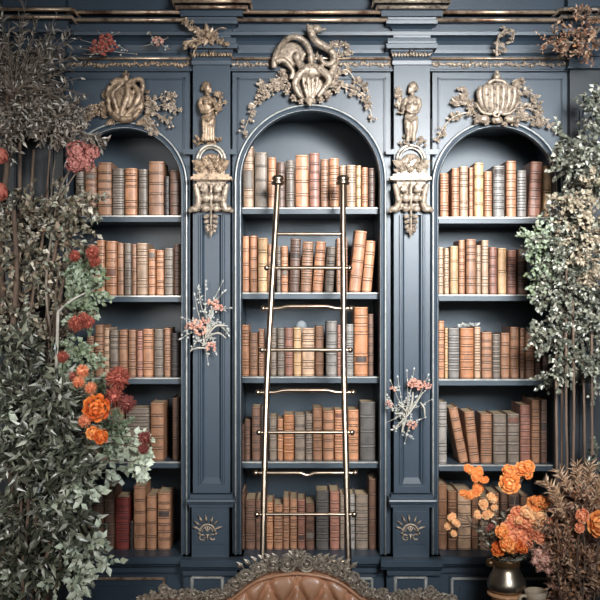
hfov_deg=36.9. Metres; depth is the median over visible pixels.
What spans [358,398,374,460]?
book
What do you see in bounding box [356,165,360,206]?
book
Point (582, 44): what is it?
garland
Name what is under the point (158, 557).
base
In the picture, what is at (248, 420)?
book
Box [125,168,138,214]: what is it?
book
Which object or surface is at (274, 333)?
book
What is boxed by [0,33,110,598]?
tree
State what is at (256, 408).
book
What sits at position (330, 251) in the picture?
book
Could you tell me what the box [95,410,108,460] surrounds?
book
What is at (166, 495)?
book
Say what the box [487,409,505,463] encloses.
book
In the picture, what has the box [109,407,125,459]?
book
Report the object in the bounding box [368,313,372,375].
book
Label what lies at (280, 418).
book
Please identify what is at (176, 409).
book
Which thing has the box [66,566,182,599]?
base cabinet
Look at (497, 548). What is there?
flower
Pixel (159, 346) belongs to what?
book
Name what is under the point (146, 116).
bookcase
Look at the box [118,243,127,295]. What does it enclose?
book
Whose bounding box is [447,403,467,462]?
book
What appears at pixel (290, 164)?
book
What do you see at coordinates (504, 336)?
book
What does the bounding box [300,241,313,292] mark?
book
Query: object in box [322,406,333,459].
book
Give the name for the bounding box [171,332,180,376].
book
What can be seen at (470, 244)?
book
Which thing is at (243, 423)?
book
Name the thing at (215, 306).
flower spray
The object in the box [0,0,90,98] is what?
dried branches
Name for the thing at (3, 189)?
seed pod
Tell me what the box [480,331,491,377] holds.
book
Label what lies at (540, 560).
flower
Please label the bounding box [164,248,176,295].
book
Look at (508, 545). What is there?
flower
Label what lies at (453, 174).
book
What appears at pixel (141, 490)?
book
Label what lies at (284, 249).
book
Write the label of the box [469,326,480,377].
book
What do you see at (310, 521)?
book
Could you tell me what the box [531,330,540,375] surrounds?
book
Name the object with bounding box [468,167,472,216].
book
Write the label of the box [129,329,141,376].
book
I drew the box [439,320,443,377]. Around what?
book
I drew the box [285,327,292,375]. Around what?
book
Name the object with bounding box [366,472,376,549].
book
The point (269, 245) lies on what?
book
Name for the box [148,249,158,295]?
book
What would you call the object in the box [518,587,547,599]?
cup
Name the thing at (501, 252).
book
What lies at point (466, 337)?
book
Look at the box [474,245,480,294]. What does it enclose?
book
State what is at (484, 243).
book
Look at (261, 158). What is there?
book
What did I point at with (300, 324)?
ornament
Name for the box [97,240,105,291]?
book
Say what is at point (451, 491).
book
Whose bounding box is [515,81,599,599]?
potted tree
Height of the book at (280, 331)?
0.243 m
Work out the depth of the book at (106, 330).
4.58 m
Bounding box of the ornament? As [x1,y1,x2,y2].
[296,320,306,371]
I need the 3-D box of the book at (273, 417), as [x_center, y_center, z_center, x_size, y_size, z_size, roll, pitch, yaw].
[-0.137,0.704,4.665,0.039,0.221,0.199,0,0,0]
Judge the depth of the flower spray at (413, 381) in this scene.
4.40 m
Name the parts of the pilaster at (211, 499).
panel moulding, moulding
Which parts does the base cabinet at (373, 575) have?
door, panel moulding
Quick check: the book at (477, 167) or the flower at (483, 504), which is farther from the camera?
the book at (477, 167)
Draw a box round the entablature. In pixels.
[0,0,599,85]
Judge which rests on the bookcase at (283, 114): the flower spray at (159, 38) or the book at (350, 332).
the book at (350, 332)
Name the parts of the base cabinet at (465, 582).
door, panel moulding, raised panel, raised panel, door, panel moulding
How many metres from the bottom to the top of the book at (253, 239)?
0.288 m
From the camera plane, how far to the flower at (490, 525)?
4.06 m
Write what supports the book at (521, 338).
on the bookcase at (490, 119)
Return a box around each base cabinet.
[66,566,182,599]
[239,566,384,589]
[440,566,558,599]
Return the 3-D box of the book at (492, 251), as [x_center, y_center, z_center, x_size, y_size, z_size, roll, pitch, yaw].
[0.982,-0.148,4.654,0.040,0.240,0.172,0,0,0]
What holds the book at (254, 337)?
on the bookcase at (283, 114)
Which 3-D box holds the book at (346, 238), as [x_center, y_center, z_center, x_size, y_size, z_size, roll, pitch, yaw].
[0.231,-0.176,4.649,0.022,0.276,0.164,0,0,0]
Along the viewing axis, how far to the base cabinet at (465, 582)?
4.48 m
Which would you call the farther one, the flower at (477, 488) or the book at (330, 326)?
the book at (330, 326)
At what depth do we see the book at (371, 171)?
4.57 m
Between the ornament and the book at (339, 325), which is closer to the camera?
the book at (339, 325)
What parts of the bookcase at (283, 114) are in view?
panel, panel, panel, shelf, shelf, shelf, shelf, panel moulding, panel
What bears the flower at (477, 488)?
in the vase
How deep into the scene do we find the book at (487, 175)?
4.57 m
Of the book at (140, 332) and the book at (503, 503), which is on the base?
the book at (503, 503)
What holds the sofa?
on the floor
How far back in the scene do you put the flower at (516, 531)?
4.03 m
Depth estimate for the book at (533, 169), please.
4.57 m
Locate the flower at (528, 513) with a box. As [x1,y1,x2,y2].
[502,505,545,560]
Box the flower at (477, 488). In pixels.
[459,482,506,562]
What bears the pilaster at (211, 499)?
on the floor
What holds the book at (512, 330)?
on the bookcase at (490, 119)
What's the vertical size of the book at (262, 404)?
0.267 m
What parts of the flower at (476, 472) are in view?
stem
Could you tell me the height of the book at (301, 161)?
0.270 m
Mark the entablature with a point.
(243, 35)
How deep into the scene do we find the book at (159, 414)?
4.57 m
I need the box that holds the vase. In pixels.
[486,557,525,595]
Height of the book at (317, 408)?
0.267 m
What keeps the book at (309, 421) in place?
on the bookcase at (283, 114)
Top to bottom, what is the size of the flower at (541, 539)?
0.333 m
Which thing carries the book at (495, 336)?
on the bookcase at (490, 119)
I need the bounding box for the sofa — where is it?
[136,549,458,599]
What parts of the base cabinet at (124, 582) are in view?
raised panel, panel moulding, door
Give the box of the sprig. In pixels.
[458,322,479,326]
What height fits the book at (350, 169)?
0.219 m
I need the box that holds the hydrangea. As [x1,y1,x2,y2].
[45,140,100,439]
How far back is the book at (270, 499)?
4.58 m
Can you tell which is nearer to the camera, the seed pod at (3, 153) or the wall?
the seed pod at (3, 153)
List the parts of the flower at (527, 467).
stem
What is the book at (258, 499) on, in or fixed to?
on the base
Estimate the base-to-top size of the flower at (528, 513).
0.397 m
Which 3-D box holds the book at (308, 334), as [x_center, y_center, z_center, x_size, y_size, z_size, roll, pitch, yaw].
[0.042,0.264,4.650,0.064,0.243,0.172,0,0,0]
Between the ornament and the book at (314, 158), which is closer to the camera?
the book at (314, 158)
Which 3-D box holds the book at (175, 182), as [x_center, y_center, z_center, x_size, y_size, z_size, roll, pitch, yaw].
[-0.636,-0.543,4.660,0.052,0.232,0.201,0,0,0]
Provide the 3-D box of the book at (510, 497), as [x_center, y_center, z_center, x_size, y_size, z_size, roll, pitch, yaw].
[1.087,1.123,4.650,0.057,0.289,0.180,0,0,0]
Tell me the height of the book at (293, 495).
0.256 m
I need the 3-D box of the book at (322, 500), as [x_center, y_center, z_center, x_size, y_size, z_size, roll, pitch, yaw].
[0.113,1.117,4.643,0.065,0.299,0.170,0,0,0]
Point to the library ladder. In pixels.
(277, 181)
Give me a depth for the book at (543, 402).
4.57 m
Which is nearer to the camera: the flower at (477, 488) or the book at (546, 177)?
the flower at (477, 488)
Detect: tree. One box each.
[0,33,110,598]
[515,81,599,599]
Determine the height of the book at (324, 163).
0.248 m
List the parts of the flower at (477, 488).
stem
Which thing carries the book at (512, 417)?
on the bookcase at (490, 119)
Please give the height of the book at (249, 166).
0.313 m
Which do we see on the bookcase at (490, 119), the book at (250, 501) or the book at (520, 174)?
the book at (520, 174)
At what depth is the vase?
4.08 m
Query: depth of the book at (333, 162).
4.56 m
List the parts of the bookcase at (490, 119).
panel, panel, panel, shelf, shelf, shelf, shelf, panel moulding, panel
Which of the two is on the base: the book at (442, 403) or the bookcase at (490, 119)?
the bookcase at (490, 119)
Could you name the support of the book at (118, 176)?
on the bookcase at (146, 116)
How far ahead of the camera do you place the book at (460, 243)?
4.57 m
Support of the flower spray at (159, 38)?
attached to the entablature
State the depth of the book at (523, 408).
4.57 m
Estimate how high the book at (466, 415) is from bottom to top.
0.267 m
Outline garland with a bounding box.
[536,3,599,66]
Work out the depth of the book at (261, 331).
4.57 m
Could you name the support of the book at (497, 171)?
on the bookcase at (490, 119)
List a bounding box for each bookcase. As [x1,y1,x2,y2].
[64,70,192,554]
[232,23,389,554]
[429,70,566,554]
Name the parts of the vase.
knob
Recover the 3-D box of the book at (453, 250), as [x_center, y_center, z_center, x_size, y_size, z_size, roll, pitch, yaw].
[0.784,-0.151,4.651,0.042,0.245,0.173,0,0,0]
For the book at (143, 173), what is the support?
on the bookcase at (146, 116)
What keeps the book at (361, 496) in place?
on the base
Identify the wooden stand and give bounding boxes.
[487,589,524,599]
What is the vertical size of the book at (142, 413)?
0.267 m
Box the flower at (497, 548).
[491,539,528,562]
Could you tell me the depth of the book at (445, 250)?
4.58 m
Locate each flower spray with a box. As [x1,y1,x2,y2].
[76,29,137,57]
[142,31,169,49]
[179,280,231,365]
[385,367,432,444]
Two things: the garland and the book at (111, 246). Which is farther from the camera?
the book at (111, 246)
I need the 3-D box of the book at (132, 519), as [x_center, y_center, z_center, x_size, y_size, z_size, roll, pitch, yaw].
[-0.857,1.196,4.656,0.018,0.142,0.172,0,0,0]
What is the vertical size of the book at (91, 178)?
0.252 m
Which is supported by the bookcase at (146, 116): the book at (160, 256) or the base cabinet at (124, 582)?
the book at (160, 256)
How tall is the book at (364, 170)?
0.207 m
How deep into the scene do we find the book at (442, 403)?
4.56 m
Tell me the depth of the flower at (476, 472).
4.08 m
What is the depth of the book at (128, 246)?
4.57 m
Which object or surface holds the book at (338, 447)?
on the bookcase at (283, 114)
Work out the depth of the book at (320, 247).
4.56 m
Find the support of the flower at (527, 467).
in the vase
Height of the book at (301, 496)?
0.253 m
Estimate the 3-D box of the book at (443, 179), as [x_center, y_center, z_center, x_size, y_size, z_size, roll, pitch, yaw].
[0.734,-0.531,4.668,0.044,0.224,0.203,0,0,0]
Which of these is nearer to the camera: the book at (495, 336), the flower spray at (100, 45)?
the flower spray at (100, 45)
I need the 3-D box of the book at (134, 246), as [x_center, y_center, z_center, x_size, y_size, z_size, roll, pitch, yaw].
[-0.842,-0.154,4.658,0.024,0.261,0.177,0,0,0]
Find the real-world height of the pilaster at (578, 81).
2.446 m
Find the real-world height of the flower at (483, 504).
0.442 m
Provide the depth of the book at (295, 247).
4.56 m
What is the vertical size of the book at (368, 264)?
0.265 m
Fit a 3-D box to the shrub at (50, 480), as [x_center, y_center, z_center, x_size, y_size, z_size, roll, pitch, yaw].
[-1.086,1.085,3.829,0.636,2.080,0.503,0,0,8]
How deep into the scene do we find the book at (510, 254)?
4.57 m
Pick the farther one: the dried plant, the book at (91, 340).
the book at (91, 340)
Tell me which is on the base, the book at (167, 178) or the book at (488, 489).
the book at (488, 489)
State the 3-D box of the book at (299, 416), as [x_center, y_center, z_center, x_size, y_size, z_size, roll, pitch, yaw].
[-0.001,0.699,4.658,0.053,0.231,0.179,0,0,0]
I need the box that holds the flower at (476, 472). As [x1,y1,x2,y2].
[464,464,508,562]
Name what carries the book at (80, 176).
on the bookcase at (146, 116)
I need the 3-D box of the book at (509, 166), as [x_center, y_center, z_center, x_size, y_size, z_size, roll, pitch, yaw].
[1.075,-0.563,4.665,0.052,0.288,0.191,0,0,0]
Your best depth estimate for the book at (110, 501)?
4.57 m
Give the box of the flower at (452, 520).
[444,512,501,551]
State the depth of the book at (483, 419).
4.57 m
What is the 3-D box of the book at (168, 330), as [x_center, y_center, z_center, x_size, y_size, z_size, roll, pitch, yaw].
[-0.674,0.266,4.662,0.032,0.248,0.192,0,0,0]
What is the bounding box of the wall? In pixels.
[0,0,599,599]
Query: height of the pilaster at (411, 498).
3.302 m
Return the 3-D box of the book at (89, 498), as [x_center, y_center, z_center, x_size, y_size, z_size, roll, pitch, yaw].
[-1.083,1.140,4.644,0.044,0.253,0.168,0,0,0]
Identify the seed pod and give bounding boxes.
[0,146,7,163]
[0,182,7,200]
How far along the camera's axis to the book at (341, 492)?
4.57 m
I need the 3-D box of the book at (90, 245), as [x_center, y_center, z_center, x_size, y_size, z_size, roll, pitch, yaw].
[-1.065,-0.154,4.657,0.047,0.261,0.179,0,0,0]
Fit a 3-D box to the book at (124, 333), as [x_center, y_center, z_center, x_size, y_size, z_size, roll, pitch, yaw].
[-0.898,0.271,4.665,0.044,0.238,0.203,0,0,0]
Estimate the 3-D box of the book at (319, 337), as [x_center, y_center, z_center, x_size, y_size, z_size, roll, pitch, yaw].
[0.099,0.259,4.667,0.042,0.254,0.193,0,0,0]
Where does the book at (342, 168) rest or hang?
on the bookcase at (283, 114)
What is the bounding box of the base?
[5,527,552,569]
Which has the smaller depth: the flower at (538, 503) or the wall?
the flower at (538, 503)
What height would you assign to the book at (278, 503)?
0.228 m
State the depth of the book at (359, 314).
4.57 m
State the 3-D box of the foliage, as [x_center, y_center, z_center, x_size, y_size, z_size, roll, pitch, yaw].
[0.990,1.139,4.132,0.449,0.365,0.199,0,0,0]
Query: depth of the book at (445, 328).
4.58 m
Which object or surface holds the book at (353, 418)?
on the bookcase at (283, 114)
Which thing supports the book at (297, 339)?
on the bookcase at (283, 114)
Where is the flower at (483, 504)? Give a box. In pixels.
[473,492,507,562]
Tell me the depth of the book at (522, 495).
4.57 m
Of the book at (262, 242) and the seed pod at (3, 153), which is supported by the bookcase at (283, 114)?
the book at (262, 242)
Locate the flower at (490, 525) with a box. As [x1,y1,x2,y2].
[485,523,498,535]
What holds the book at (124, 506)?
on the base
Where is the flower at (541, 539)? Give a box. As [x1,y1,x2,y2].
[503,518,553,560]
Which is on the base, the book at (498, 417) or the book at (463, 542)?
the book at (463, 542)
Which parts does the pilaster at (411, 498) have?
panel moulding, moulding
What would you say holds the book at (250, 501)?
on the base
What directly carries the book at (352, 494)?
on the base
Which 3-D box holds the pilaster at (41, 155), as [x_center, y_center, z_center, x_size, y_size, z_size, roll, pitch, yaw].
[-1.317,0.045,4.468,0.342,2.446,0.103,0,0,0]
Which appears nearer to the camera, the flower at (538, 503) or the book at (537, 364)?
the flower at (538, 503)
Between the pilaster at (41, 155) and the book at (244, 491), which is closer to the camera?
the pilaster at (41, 155)
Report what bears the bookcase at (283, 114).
on the base
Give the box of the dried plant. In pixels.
[529,457,599,599]
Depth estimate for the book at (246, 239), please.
4.57 m
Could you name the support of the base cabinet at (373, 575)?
on the floor
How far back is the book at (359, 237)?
4.57 m
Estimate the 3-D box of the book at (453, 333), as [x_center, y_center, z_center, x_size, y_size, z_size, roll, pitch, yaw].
[0.783,0.270,4.669,0.057,0.256,0.202,0,0,0]
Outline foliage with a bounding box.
[465,509,538,562]
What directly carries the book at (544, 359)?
on the bookcase at (490, 119)
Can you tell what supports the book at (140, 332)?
on the bookcase at (146, 116)
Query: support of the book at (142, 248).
on the bookcase at (146, 116)
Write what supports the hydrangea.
on the floor
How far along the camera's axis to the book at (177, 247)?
4.57 m
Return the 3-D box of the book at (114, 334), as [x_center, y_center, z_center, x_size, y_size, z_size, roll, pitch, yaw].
[-0.944,0.271,4.644,0.044,0.238,0.169,0,0,0]
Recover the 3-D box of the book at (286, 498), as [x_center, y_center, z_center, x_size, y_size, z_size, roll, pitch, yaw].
[-0.070,1.138,4.678,0.032,0.258,0.210,0,0,0]
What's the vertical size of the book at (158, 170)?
0.278 m
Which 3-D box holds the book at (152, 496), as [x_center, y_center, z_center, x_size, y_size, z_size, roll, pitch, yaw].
[-0.755,1.130,4.666,0.052,0.273,0.212,0,0,0]
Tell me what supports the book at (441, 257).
on the bookcase at (490, 119)
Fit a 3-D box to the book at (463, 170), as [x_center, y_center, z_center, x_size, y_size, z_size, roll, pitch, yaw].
[0.833,-0.549,4.650,0.043,0.260,0.167,0,0,0]
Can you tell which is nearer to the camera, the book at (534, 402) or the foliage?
the foliage
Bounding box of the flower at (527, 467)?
[498,460,534,562]
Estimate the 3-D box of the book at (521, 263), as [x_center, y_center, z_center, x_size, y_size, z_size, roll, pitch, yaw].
[1.130,-0.143,4.654,0.052,0.230,0.188,0,0,0]
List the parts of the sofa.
backrest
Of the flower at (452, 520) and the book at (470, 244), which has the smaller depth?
the flower at (452, 520)
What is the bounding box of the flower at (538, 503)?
[500,495,553,561]
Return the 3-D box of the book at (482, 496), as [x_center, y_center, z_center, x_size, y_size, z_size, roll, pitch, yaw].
[0.938,1.133,4.663,0.052,0.268,0.206,0,0,0]
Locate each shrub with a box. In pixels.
[0,311,127,599]
[37,245,155,599]
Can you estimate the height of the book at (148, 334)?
0.243 m
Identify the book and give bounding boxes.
[76,171,84,203]
[83,498,92,547]
[85,166,97,214]
[87,244,96,291]
[87,335,94,376]
[93,484,104,547]
[95,324,110,376]
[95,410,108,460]
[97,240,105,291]
[98,162,117,214]
[104,327,116,375]
[104,479,121,549]
[106,241,120,295]
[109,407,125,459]
[110,329,121,371]
[112,168,124,214]
[115,491,133,549]
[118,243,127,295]
[119,329,130,372]
[124,243,134,295]
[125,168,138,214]
[126,405,150,459]
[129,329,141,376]
[130,517,133,548]
[132,244,139,295]
[134,480,150,549]
[137,243,153,295]
[137,330,142,376]
[139,169,148,214]
[143,328,155,376]
[146,488,159,549]
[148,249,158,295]
[149,161,167,214]
[150,399,168,460]
[154,328,164,376]
[156,250,166,295]
[158,486,174,549]
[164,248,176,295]
[164,327,174,376]
[165,176,169,214]
[170,170,180,214]
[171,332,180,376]
[172,394,180,459]
[174,244,180,295]
[242,236,250,292]
[242,324,250,375]
[242,419,244,459]
[242,484,246,548]
[243,146,254,206]
[245,416,251,459]
[245,491,256,549]
[250,236,258,292]
[250,332,258,375]
[252,403,261,460]
[255,152,267,206]
[256,492,260,549]
[258,238,267,292]
[259,328,264,375]
[261,404,262,459]
[266,494,273,548]
[268,157,276,206]
[268,244,270,292]
[269,412,277,459]
[271,327,276,375]
[274,499,282,549]
[277,162,285,206]
[277,246,280,292]
[277,327,284,375]
[278,414,283,459]
[281,246,287,292]
[283,490,289,548]
[284,410,293,459]
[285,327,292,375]
[286,160,294,206]
[289,238,300,291]
[290,491,296,549]
[293,328,301,375]
[295,155,308,206]
[295,411,304,459]
[298,492,304,548]
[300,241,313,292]
[302,327,314,375]
[306,410,312,459]
[306,495,314,549]
[309,153,319,206]
[312,241,325,292]
[313,404,321,460]
[315,325,323,375]
[316,484,328,549]
[320,159,328,206]
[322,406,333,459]
[324,246,335,292]
[325,320,336,375]
[329,158,338,206]
[329,483,339,549]
[334,407,342,459]
[335,238,339,292]
[337,324,340,375]
[339,165,345,206]
[339,488,343,548]
[346,165,355,206]
[346,238,347,292]
[347,230,366,292]
[347,323,353,375]
[348,405,358,459]
[350,488,354,548]
[352,307,367,375]
[354,488,367,549]
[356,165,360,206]
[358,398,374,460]
[360,240,375,292]
[361,167,367,206]
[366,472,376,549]
[368,168,374,206]
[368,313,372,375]
[439,173,448,216]
[439,247,443,294]
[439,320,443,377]
[439,398,446,463]
[439,477,446,548]
[442,248,448,294]
[444,327,447,377]
[446,327,458,377]
[447,168,458,216]
[447,246,457,294]
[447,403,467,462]
[447,483,456,549]
[451,482,470,549]
[453,240,464,294]
[457,327,473,377]
[458,407,478,462]
[459,166,467,216]
[463,239,475,294]
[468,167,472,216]
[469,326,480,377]
[470,163,482,216]
[470,487,477,548]
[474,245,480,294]
[475,410,491,462]
[476,240,487,294]
[478,490,489,549]
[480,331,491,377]
[482,485,498,547]
[483,171,491,216]
[486,166,503,216]
[486,247,496,294]
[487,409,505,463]
[492,333,499,377]
[493,485,507,523]
[494,248,505,294]
[494,332,509,377]
[499,409,518,462]
[500,161,515,216]
[502,326,518,377]
[502,487,518,516]
[504,250,515,294]
[511,401,529,462]
[513,249,526,294]
[516,170,525,216]
[518,327,524,377]
[518,489,526,508]
[522,396,539,462]
[523,162,542,216]
[524,330,533,377]
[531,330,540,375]
[532,396,546,462]
[540,165,550,216]
[540,334,547,375]
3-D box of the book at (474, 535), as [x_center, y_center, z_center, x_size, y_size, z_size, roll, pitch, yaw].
[0.891,1.128,4.658,0.035,0.278,0.174,0,0,0]
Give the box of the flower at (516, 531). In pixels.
[499,506,544,561]
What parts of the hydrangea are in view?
stem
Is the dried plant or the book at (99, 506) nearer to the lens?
the dried plant
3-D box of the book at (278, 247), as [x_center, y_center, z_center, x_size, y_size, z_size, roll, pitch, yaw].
[-0.108,-0.156,4.668,0.022,0.235,0.189,0,0,0]
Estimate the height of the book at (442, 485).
0.329 m
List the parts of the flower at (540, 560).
stem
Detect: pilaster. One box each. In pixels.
[3,70,64,555]
[183,65,238,591]
[385,65,440,592]
[563,70,599,556]
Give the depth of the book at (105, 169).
4.57 m
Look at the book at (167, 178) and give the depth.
4.57 m
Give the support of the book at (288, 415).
on the bookcase at (283, 114)
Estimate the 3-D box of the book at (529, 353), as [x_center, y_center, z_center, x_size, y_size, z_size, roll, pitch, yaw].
[1.167,0.278,4.666,0.045,0.241,0.205,0,0,0]
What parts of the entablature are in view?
gilded moulding, gilded moulding, gilded moulding, gilded moulding, gilded moulding, gilded moulding, gilded moulding, gilded moulding, gilded moulding, gilded moulding, gilded moulding, gilded moulding, gilded moulding, gilded moulding, gilded moulding, gilded moulding, gilded moulding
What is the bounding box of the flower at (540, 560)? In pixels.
[504,540,553,575]
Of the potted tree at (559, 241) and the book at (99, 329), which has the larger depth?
the book at (99, 329)
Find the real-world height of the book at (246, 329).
0.259 m
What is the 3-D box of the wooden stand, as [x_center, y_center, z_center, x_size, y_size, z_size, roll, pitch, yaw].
[0.950,1.443,4.140,0.180,0.204,0.180,0,0,0]
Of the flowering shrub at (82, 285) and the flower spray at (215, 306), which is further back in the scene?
the flower spray at (215, 306)
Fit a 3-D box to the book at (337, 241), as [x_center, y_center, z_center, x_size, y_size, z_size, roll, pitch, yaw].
[0.197,-0.176,4.670,0.024,0.276,0.198,0,0,0]
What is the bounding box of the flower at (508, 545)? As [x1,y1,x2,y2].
[495,524,515,553]
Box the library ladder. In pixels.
[253,175,357,570]
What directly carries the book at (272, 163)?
on the bookcase at (283, 114)
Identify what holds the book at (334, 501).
on the base
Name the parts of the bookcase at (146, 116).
panel, shelf, shelf, panel moulding, shelf, panel, shelf, panel, panel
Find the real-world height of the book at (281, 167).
0.232 m
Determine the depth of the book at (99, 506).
4.57 m

